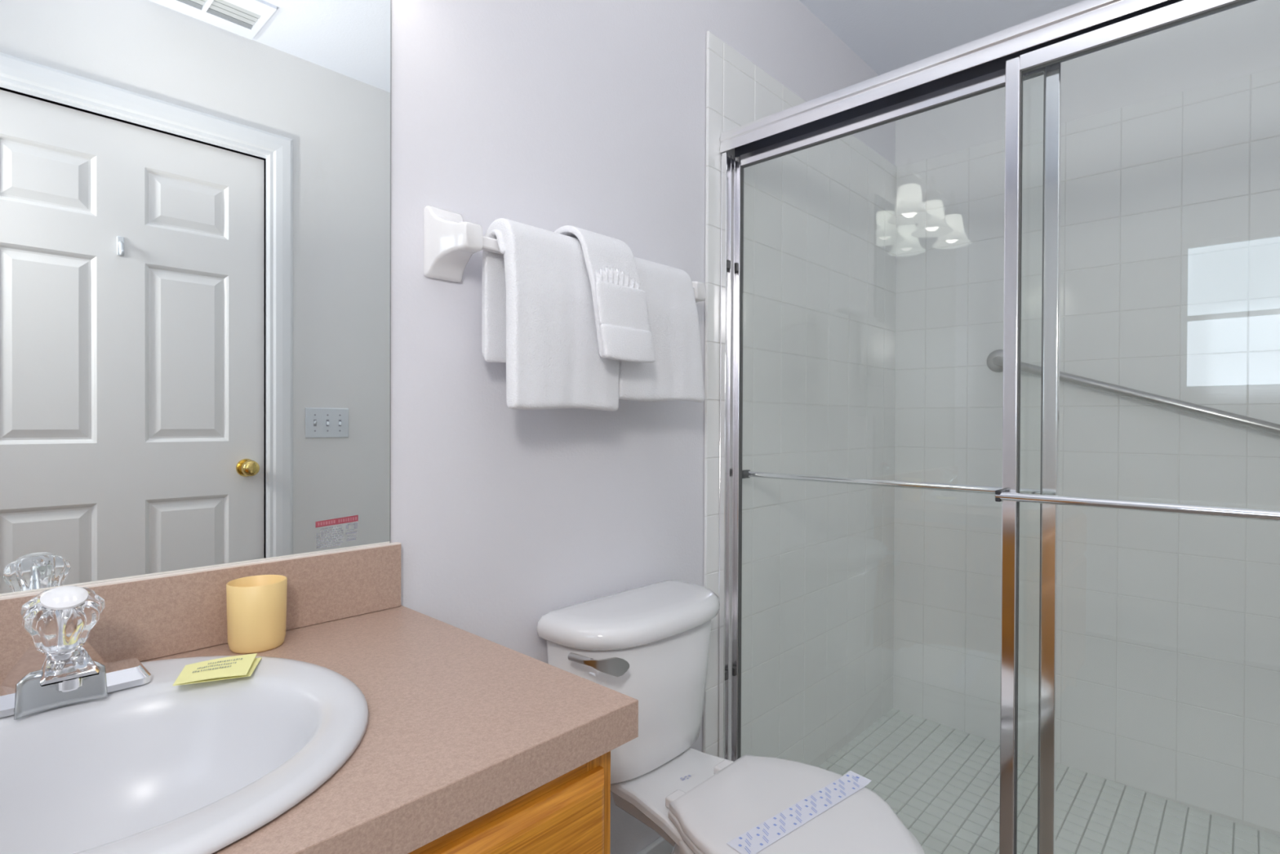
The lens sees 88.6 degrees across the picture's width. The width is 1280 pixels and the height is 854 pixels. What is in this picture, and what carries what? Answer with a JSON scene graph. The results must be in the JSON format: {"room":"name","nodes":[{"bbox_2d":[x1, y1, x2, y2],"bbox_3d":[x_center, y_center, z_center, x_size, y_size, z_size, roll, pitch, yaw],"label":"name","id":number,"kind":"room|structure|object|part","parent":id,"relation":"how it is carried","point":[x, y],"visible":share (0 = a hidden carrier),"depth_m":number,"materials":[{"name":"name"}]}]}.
{"room":"bathroom","nodes":[
{"label":"bathroom","id":0,"kind":"room"},
{"bbox_2d":[390,0,896,853],"bbox_3d":[-0.355,-0.099,1.237,0.111,2.699,4.145,1,1,43],"label":"wall","id":1,"kind":"structure","parent":0,"point":[606,117],"depth_m":1.60,"materials":[{"name":"white paint"}]},
{"bbox_2d":[0,0,391,595],"bbox_3d":[-0.732,-0.344,0.761,0.005,1.079,0.920,1,1,43],"label":"mirror","id":2,"kind":"object","parent":1,"relation":"attached to","point":[195,195],"visible":1,"depth_m":0.89,"materials":[{"name":"grey mirror"}]},
{"bbox_2d":[315,515,358,547],"bbox_3d":[-0.477,0.165,1.035,0.001,0.045,0.066,1,1,43],"label":"label","id":3,"kind":"object","parent":2,"relation":"attached to","point":[351,518],"visible":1,"depth_m":1.03,"materials":[{"name":"red paper"}]},
{"bbox_2d":[318,516,356,525],"bbox_3d":[-0.477,0.148,1.035,0.001,0.008,0.060,1,1,43],"label":"print","id":4,"kind":"object","parent":3,"relation":"attached to","point":[353,517],"depth_m":1.04},
{"bbox_2d":[0,544,400,685],"bbox_3d":[-0.725,0.249,0.765,0.019,0.104,0.932,1,1,43],"label":"backsplash","id":5,"kind":"structure","parent":1,"relation":"attached to","point":[145,620],"depth_m":0.89,"materials":[{"name":"beige laminate"}]},
{"bbox_2d":[423,204,705,302],"bbox_3d":[-0.103,-0.325,1.362,0.104,0.124,0.692,1,1,43],"label":"towel bar","id":6,"kind":"object","parent":1,"relation":"attached to","point":[450,242],"visible":0.65,"depth_m":1.13,"materials":[{"name":"white ceramic"}]},
{"bbox_2d":[481,217,618,411],"bbox_3d":[-0.163,-0.199,1.236,0.114,0.336,0.265,1,1,43],"label":"bath towel","id":7,"kind":"object","parent":6,"relation":"hanging from","point":[538,318],"visible":0.9,"depth_m":1.17,"materials":[{"name":"white fabric"}]},
{"bbox_2d":[554,225,655,362],"bbox_3d":[-0.076,-0.255,1.305,0.188,0.263,0.167,1,1,43],"label":"hand towel","id":8,"kind":"object","parent":6,"relation":"hanging from","point":[620,312],"visible":0.66,"depth_m":1.24,"materials":[{"name":"white fabric"}]},
{"bbox_2d":[595,266,639,289],"bbox_3d":[-0.040,-0.273,1.248,0.012,0.059,0.118,1,1,43],"label":"washcloth","id":9,"kind":"object","parent":8,"relation":"in","point":[613,276],"visible":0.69,"depth_m":1.24,"materials":[{"name":"white fabric"}]},
{"bbox_2d":[618,256,705,402],"bbox_3d":[0.020,-0.208,1.435,0.106,0.309,0.278,1,1,43],"label":"bath towel","id":10,"kind":"object","parent":6,"relation":"hanging from","point":[676,374],"visible":0.68,"depth_m":1.42,"materials":[{"name":"white fabric"}]},
{"bbox_2d":[636,836,673,853],"bbox_3d":[-0.750,1.057,0.751,0.014,0.090,2.690,1,1,43],"label":"baseboard","id":11,"kind":"structure","parent":1,"relation":"attached to","point":[660,846],"depth_m":1.60,"materials":[{"name":"white"}]},
{"bbox_2d":[799,0,1084,75],"bbox_3d":[0.242,-1.393,0.676,1.730,0.100,4.145,1,1,43],"label":"ceiling","id":12,"kind":"structure","parent":0,"point":[887,35],"depth_m":2.19,"materials":[{"name":"white paint"}]},
{"bbox_2d":[818,707,1279,853],"bbox_3d":[1.196,1.195,1.736,1.543,0.116,1.105,1,1,43],"label":"floor","id":13,"kind":"structure","parent":0,"point":[942,782],"depth_m":2.01,"materials":[{"name":"grey tile"}]},
{"bbox_2d":[893,0,1279,836],"bbox_3d":[1.650,-0.097,2.125,1.630,2.699,0.111,1,1,43],"label":"wall","id":14,"kind":"structure","parent":0,"point":[1168,624],"depth_m":2.13,"materials":[{"name":"white tile"}]},
{"bbox_2d":[986,349,1279,435],"bbox_3d":[1.647,-0.069,2.014,1.084,0.415,0.057,1,1,43],"label":"grab bar","id":15,"kind":"object","parent":14,"relation":"attached to","point":[995,359],"visible":0.78,"depth_m":2.04,"materials":[{"name":"silver metal"}]},
{"bbox_3d":[-0.221,1.183,0.209,1.730,0.150,2.820,1,1,43],"label":"floor","id":16,"kind":"structure","parent":0,"visible":0},
{"bbox_2d":[408,751,610,853],"bbox_3d":[-0.534,0.725,0.578,0.558,0.757,0.909,1,1,43],"label":"vanity cabinet","id":17,"kind":"object","parent":16,"relation":"on","point":[570,813],"visible":0.16,"depth_m":0.65,"materials":[{"name":"brown wood"}]},
{"bbox_2d":[0,542,638,853],"bbox_3d":[-0.526,0.271,0.582,0.560,0.148,0.936,1,1,43],"label":"countertop","id":18,"kind":"structure","parent":17,"relation":"on","point":[463,725],"depth_m":0.75,"materials":[{"name":"beige laminate"}]},
{"bbox_2d":[0,585,151,719],"bbox_3d":[-0.621,0.232,0.705,0.097,0.124,0.154,1,1,43],"label":"faucet","id":19,"kind":"object","parent":18,"relation":"on","point":[61,668],"visible":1,"depth_m":0.69,"materials":[{"name":"silver metal"}]},
{"bbox_3d":[-0.610,0.206,0.696,0.068,0.067,0.068,1,1,43],"label":"knob","id":20,"kind":"part","parent":19,"relation":"part of","materials":[{"name":"clear plastic"}]},
{"bbox_3d":[-0.605,0.251,0.694,0.047,0.022,0.047,1,1,43],"label":"spout","id":21,"kind":"part","parent":19,"relation":"part of","materials":[{"name":"silver metal"}]},
{"bbox_2d":[0,655,368,853],"bbox_3d":[-0.505,0.368,0.602,0.486,0.154,0.470,1,1,43],"label":"sink","id":22,"kind":"object","parent":18,"relation":"in","point":[157,766],"visible":0.85,"depth_m":0.70,"materials":[{"name":"white ceramic"}]},
{"bbox_2d":[173,653,262,685],"bbox_3d":[-0.495,0.286,0.773,0.080,0.007,0.070,0,0,-24],"label":"paper card","id":23,"kind":"object","parent":22,"relation":"on","point":[242,665],"visible":1,"depth_m":0.77,"materials":[{"name":"yellow paper"}]},
{"bbox_2d":[192,657,242,672],"bbox_3d":[-0.502,0.283,0.780,0.047,0.002,0.028,0,0,-23],"label":"print","id":24,"kind":"object","parent":23,"relation":"on","point":[220,664],"depth_m":0.78},
{"bbox_2d":[226,574,287,653],"bbox_3d":[-0.526,0.256,0.902,0.072,0.090,0.072,1,1,43],"label":"cup","id":25,"kind":"object","parent":18,"relation":"on","point":[256,605],"visible":1,"depth_m":0.88,"materials":[{"name":"yellow plastic"}]},
{"bbox_2d":[536,579,924,853],"bbox_3d":[0.175,0.736,1.230,0.679,0.732,0.461,1,1,43],"label":"toilet","id":26,"kind":"object","parent":16,"relation":"on","point":[649,644],"visible":0.94,"depth_m":1.27,"materials":[{"name":"white ceramic"}]},
{"bbox_3d":[-0.078,0.433,1.190,0.114,0.038,0.051,0,0,6],"label":"flush lever","id":27,"kind":"part","parent":26,"relation":"part of","materials":[{"name":"silver metal"}]},
{"bbox_3d":[0.011,0.394,1.392,0.213,0.050,0.445,1,1,43],"label":"tank lid","id":28,"kind":"part","parent":26,"relation":"part of","materials":[{"name":"white ceramic"}]},
{"bbox_3d":[0.007,0.558,1.407,0.189,0.286,0.410,1,1,43],"label":"tank","id":29,"kind":"part","parent":26,"relation":"part of","materials":[{"name":"white ceramic"}]},
{"bbox_3d":[0.274,0.697,1.131,0.393,0.016,0.360,1,1,43],"label":"seat","id":30,"kind":"part","parent":26,"relation":"part of","materials":[{"name":"white plastic"}]},
{"bbox_3d":[0.276,0.678,1.129,0.390,0.019,0.362,1,1,43],"label":"lid","id":31,"kind":"part","parent":26,"relation":"part of","materials":[{"name":"white plastic"}]},
{"bbox_3d":[0.220,0.906,1.196,0.564,0.394,0.364,1,1,43],"label":"bowl","id":32,"kind":"part","parent":26,"relation":"part of","materials":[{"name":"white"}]},
{"bbox_2d":[726,770,871,853],"bbox_3d":[0.287,0.665,1.141,0.344,0.003,0.046,0,1,-39],"label":"band","id":33,"kind":"object","parent":26,"relation":"on","point":[768,832],"visible":1,"depth_m":1.13,"materials":[{"name":"white paper"}]},
{"bbox_3d":[0.786,1.127,1.280,1.522,0.255,0.120,1,1,43],"label":"trim","id":34,"kind":"structure","parent":16,"relation":"on","visible":0},
{"bbox_2d":[718,0,1257,759],"bbox_3d":[0.792,0.105,1.274,1.517,1.788,0.082,1,1,43],"label":"shower frame","id":35,"kind":"object","parent":34,"relation":"on","point":[988,54],"visible":0.56,"depth_m":1.54,"materials":[{"name":"silver metal"}]},
{"bbox_2d":[728,0,1279,853],"bbox_3d":[0.785,0.130,1.272,1.487,1.706,0.126,1,1,43],"label":"door","id":36,"kind":"structure","parent":35,"relation":"in","point":[1052,94],"depth_m":1.29,"materials":[{"name":"silver glass"}]},
{"bbox_3d":[0.534,-0.712,1.525,0.710,0.028,0.017,1,1,43],"label":"rail","id":37,"kind":"part","parent":36,"relation":"part of","materials":[{"name":"silver metal"}]},
{"bbox_3d":[1.024,-0.707,1.025,0.760,0.028,0.017,1,1,43],"label":"rail","id":38,"kind":"part","parent":36,"relation":"part of","materials":[{"name":"silver metal"}]},
{"bbox_3d":[1.006,0.132,1.017,0.815,1.706,0.055,1,1,43],"label":"sliding door panel","id":39,"kind":"part","parent":36,"relation":"part of","materials":[{"name":"clear glass"}]}
]}

